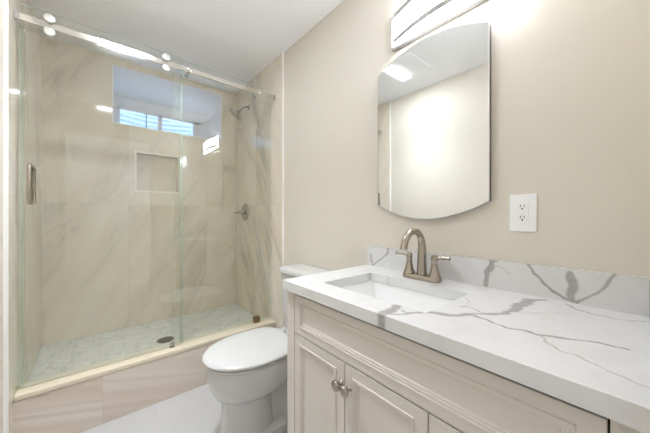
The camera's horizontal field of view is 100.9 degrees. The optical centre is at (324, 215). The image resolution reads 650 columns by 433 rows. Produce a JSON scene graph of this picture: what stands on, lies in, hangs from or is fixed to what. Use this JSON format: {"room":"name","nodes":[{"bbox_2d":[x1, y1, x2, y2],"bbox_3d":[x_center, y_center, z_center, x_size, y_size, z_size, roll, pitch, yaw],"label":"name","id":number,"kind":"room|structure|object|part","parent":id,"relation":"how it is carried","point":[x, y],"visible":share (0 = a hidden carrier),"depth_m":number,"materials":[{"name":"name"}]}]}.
{"room":"bathroom","nodes":[
{"label":"bathroom","id":0,"kind":"room"},
{"bbox_2d":[0,0,41,432],"bbox_3d":[-0.671,-0.061,0.238,0.114,2.388,4.229,0,0,-40],"label":"wall","id":1,"kind":"structure","parent":0,"point":[9,172],"depth_m":1.30,"materials":[{"name":"beige paint"}]},
{"bbox_3d":[-1.389,-0.061,1.168,0.014,2.388,0.007,0,0,-40],"label":"edge trim","id":2,"kind":"part","parent":1,"relation":"part of","materials":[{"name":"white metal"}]},
{"bbox_2d":[14,10,274,99],"bbox_3d":[-0.931,-0.943,1.706,1.385,0.037,0.017,0,0,-40],"label":"shower rail","id":3,"kind":"object","parent":1,"relation":"attached to","point":[17,15],"visible":1,"depth_m":1.53,"materials":[{"name":"metal"}]},
{"bbox_2d":[18,3,181,386],"bbox_3d":[-1.214,-0.097,1.535,0.718,1.860,0.148,0,0,-40],"label":"sliding shower door","id":4,"kind":"structure","parent":3,"relation":"hanging from","point":[31,170],"depth_m":1.31,"materials":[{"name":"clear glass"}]},
{"bbox_3d":[-1.431,-0.151,1.300,0.017,0.197,0.055,0,0,-40],"label":"pull handle","id":5,"kind":"part","parent":4,"relation":"part of","materials":[{"name":"silver metal"}]},
{"bbox_3d":[-1.479,-0.151,1.358,0.017,0.197,0.077,0,0,-40],"label":"pull handle","id":6,"kind":"part","parent":4,"relation":"part of","materials":[{"name":"silver metal"}]},
{"bbox_2d":[42,36,234,345],"bbox_3d":[-1.558,-0.061,2.449,1.409,2.388,0.327,0,0,-40],"label":"wall","id":7,"kind":"structure","parent":0,"point":[138,223],"depth_m":2.21,"materials":[{"name":"beige tile"}]},
{"bbox_3d":[-1.450,-0.365,2.333,0.334,0.335,0.010,0,0,-40],"label":"niche frame","id":8,"kind":"part","parent":7,"relation":"part of","materials":[{"name":"beige tile"}]},
{"bbox_2d":[117,107,198,136],"bbox_3d":[-1.767,-0.967,2.823,1.064,1.000,0.530,0,0,-40],"label":"window","id":9,"kind":"structure","parent":7,"relation":"in","point":[124,115],"depth_m":2.86,"materials":[{"name":"glass"}]},
{"bbox_3d":[-1.363,-0.965,2.406,0.858,0.466,0.010,0,0,-40],"label":"recess trim","id":10,"kind":"part","parent":7,"relation":"part of","materials":[{"name":"white metal"}]},
{"bbox_2d":[27,304,252,381],"bbox_3d":[-1.226,1.026,2.056,1.385,0.215,0.709,0,0,-40],"label":"floor","id":11,"kind":"structure","parent":0,"point":[56,358],"depth_m":1.97,"materials":[{"name":"tile"}]},
{"bbox_2d":[157,336,173,343],"bbox_3d":[-1.172,0.915,1.971,0.112,0.004,0.112,0,0,-40],"label":"shower drain","id":12,"kind":"object","parent":11,"relation":"on","point":[167,339],"visible":1,"depth_m":1.97,"materials":[{"name":"metal"}]},
{"bbox_2d":[81,384,286,432],"bbox_3d":[-0.128,1.183,0.754,1.609,0.100,4.317,0,0,-40],"label":"floor","id":13,"kind":"structure","parent":0,"point":[197,410],"depth_m":1.50,"materials":[{"name":"white tile"}]},
{"bbox_2d":[13,317,275,432],"bbox_3d":[-0.959,0.989,1.740,1.385,0.289,0.128,0,0,-40],"label":"shower curb","id":14,"kind":"object","parent":13,"relation":"on","point":[86,399],"visible":0.91,"depth_m":1.49,"materials":[{"name":"beige stone"}]},
{"bbox_2d":[172,57,270,343],"bbox_3d":[-0.699,-0.091,1.946,0.710,1.871,0.103,0,0,-40],"label":"shower frame","id":15,"kind":"structure","parent":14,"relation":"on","point":[256,318],"depth_m":2.20,"materials":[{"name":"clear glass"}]},
{"bbox_2d":[202,263,332,432],"bbox_3d":[-0.303,0.732,1.498,0.708,0.800,0.444,0,0,-40],"label":"toilet","id":16,"kind":"object","parent":13,"relation":"on","point":[246,371],"visible":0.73,"depth_m":1.32,"materials":[{"name":"white ceramic"}]},
{"bbox_3d":[-0.397,0.698,1.419,0.463,0.023,0.393,0,0,-40],"label":"lid","id":17,"kind":"part","parent":16,"relation":"part of","materials":[{"name":"white plastic"}]},
{"bbox_3d":[-0.397,0.720,1.418,0.448,0.014,0.382,0,0,-40],"label":"seat","id":18,"kind":"part","parent":16,"relation":"part of","materials":[{"name":"white plastic"}]},
{"bbox_3d":[-0.105,0.550,1.665,0.177,0.359,0.416,0,0,-40],"label":"tank","id":19,"kind":"part","parent":16,"relation":"part of","materials":[{"name":"white ceramic"}]},
{"bbox_3d":[-0.107,0.351,1.663,0.195,0.038,0.444,0,0,-40],"label":"tank lid","id":20,"kind":"part","parent":16,"relation":"part of","materials":[{"name":"white ceramic"}]},
{"bbox_2d":[287,291,642,432],"bbox_3d":[0.338,0.714,0.874,0.539,0.837,0.960,0,0,-40],"label":"vanity cabinet","id":21,"kind":"object","parent":13,"relation":"on","point":[346,373],"visible":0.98,"depth_m":0.71,"materials":[{"name":"white paint"}]},
{"bbox_3d":[-0.026,0.731,0.945,0.016,0.540,0.276,0,0,-40],"label":"door","id":22,"kind":"part","parent":21,"relation":"part of","materials":[{"name":"white paint"}]},
{"bbox_3d":[0.039,0.528,0.836,0.034,0.033,0.033,0,0,-40],"label":"knob","id":23,"kind":"part","parent":21,"relation":"part of","materials":[{"name":"silver metal"}]},
{"bbox_3d":[0.063,0.528,0.807,0.034,0.033,0.033,0,0,-40],"label":"knob","id":24,"kind":"part","parent":21,"relation":"part of","materials":[{"name":"silver metal"}]},
{"bbox_3d":[0.154,0.731,0.732,0.016,0.540,0.275,0,0,-40],"label":"door","id":25,"kind":"part","parent":21,"relation":"part of","materials":[{"name":"white paint"}]},
{"bbox_3d":[0.337,0.731,0.516,0.016,0.540,0.285,0,0,-40],"label":"door","id":26,"kind":"part","parent":21,"relation":"part of","materials":[{"name":"white paint"}]},
{"bbox_2d":[282,265,649,432],"bbox_3d":[0.335,0.278,0.888,0.527,0.035,0.946,0,0,-40],"label":"countertop","id":27,"kind":"structure","parent":21,"relation":"on","point":[596,360],"depth_m":0.60,"materials":[{"name":"white stone"}]},
{"bbox_2d":[340,280,453,312],"bbox_3d":[0.235,0.360,0.962,0.324,0.130,0.484,0,0,-40],"label":"sink","id":28,"kind":"object","parent":27,"relation":"in","point":[422,302],"visible":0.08,"depth_m":1.09,"materials":[{"name":"white ceramic"}]},
{"bbox_2d":[395,228,450,282],"bbox_3d":[0.386,0.155,1.075,0.187,0.209,0.188,0,0,9],"label":"faucet","id":29,"kind":"object","parent":27,"relation":"on","point":[434,276],"visible":1,"depth_m":1.07,"materials":[{"name":"silver metal"}]},
{"bbox_3d":[0.334,0.166,1.152,0.066,0.024,0.021,0,0,42],"label":"lever","id":30,"kind":"part","parent":29,"relation":"part of","materials":[{"name":"silver metal"}]},
{"bbox_3d":[0.356,0.201,1.132,0.051,0.090,0.051,0,0,-40],"label":"handle","id":31,"kind":"part","parent":29,"relation":"part of","materials":[{"name":"silver metal"}]},
{"bbox_3d":[0.348,0.149,1.052,0.165,0.198,0.043,0,0,-40],"label":"spout","id":32,"kind":"part","parent":29,"relation":"part of","materials":[{"name":"silver metal"}]},
{"bbox_3d":[0.392,0.250,1.089,0.054,0.020,0.163,0,0,-40],"label":"plate","id":33,"kind":"part","parent":29,"relation":"part of","materials":[{"name":"silver metal"}]},
{"bbox_3d":[0.428,0.201,1.047,0.051,0.090,0.051,0,0,-40],"label":"handle","id":34,"kind":"part","parent":29,"relation":"part of","materials":[{"name":"silver metal"}]},
{"bbox_3d":[0.443,0.166,1.022,0.021,0.024,0.066,0,0,-32],"label":"lever","id":35,"kind":"part","parent":29,"relation":"part of","materials":[{"name":"silver metal"}]},
{"bbox_2d":[31,0,342,93],"bbox_3d":[-0.099,-1.305,0.720,1.609,0.100,4.229,0,0,-40],"label":"ceiling","id":36,"kind":"structure","parent":0,"point":[238,39],"depth_m":1.79,"materials":[{"name":"white paint"}]},
{"bbox_2d":[235,0,649,328],"bbox_3d":[0.472,-0.061,1.202,0.114,2.388,4.229,0,0,-40],"label":"wall","id":37,"kind":"structure","parent":0,"point":[570,79],"depth_m":0.97,"materials":[{"name":"beige paint"}]},
{"bbox_2d":[229,105,249,120],"bbox_3d":[-0.805,-0.960,2.495,0.176,0.162,0.130,0,0,-40],"label":"showerhead","id":38,"kind":"object","parent":37,"relation":"attached to","point":[235,113],"visible":1,"depth_m":2.47,"materials":[{"name":"metal"}]},
{"bbox_2d":[234,203,248,219],"bbox_3d":[-0.801,-0.031,2.556,0.091,0.164,0.164,0,0,-40],"label":"shower valve","id":39,"kind":"object","parent":37,"relation":"attached to","point":[244,211],"visible":1,"depth_m":2.55,"materials":[{"name":"metal"}]},
{"bbox_3d":[-0.819,-0.031,2.566,0.077,0.056,0.095,0,0,-40],"label":"lever handle","id":40,"kind":"part","parent":39,"relation":"part of","materials":[{"name":"metal"}]},
{"bbox_3d":[-0.323,-0.061,2.067,0.014,2.388,0.007,0,0,-40],"label":"edge trim","id":41,"kind":"part","parent":37,"relation":"part of","materials":[{"name":"white metal"}]},
{"bbox_2d":[378,22,490,218],"bbox_3d":[0.435,-0.372,1.160,0.024,0.776,0.502,0,0,-40],"label":"wall mirror","id":42,"kind":"object","parent":37,"relation":"attached to","point":[434,99],"visible":1,"depth_m":1.10,"materials":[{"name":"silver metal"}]},
{"bbox_2d":[391,0,486,51],"bbox_3d":[0.486,-0.864,1.048,0.090,0.150,0.576,0,0,-40],"label":"vanity light","id":43,"kind":"object","parent":37,"relation":"attached to","point":[414,19],"visible":1,"depth_m":1.12,"materials":[{"name":"white glass"}]},
{"bbox_2d":[368,246,648,316],"bbox_3d":[0.532,0.210,1.048,0.020,0.099,0.937,0,0,-40],"label":"backsplash","id":44,"kind":"structure","parent":37,"relation":"attached to","point":[624,293],"depth_m":0.85,"materials":[{"name":"white stone"}]},
{"bbox_2d":[510,194,536,231],"bbox_3d":[0.663,-0.007,0.901,0.010,0.125,0.076,0,0,-40],"label":"wall outlet","id":45,"kind":"object","parent":37,"relation":"attached to","point":[523,207],"visible":1,"depth_m":0.90,"materials":[{"name":"white plastic"}]},
{"bbox_2d":[517,203,527,222],"bbox_3d":[0.662,-0.007,0.899,0.003,0.066,0.033,0,0,-40],"label":"receptacle","id":46,"kind":"object","parent":45,"relation":"attached to","point":[522,208],"depth_m":0.90,"materials":[{"name":"white plastic"}]}
]}

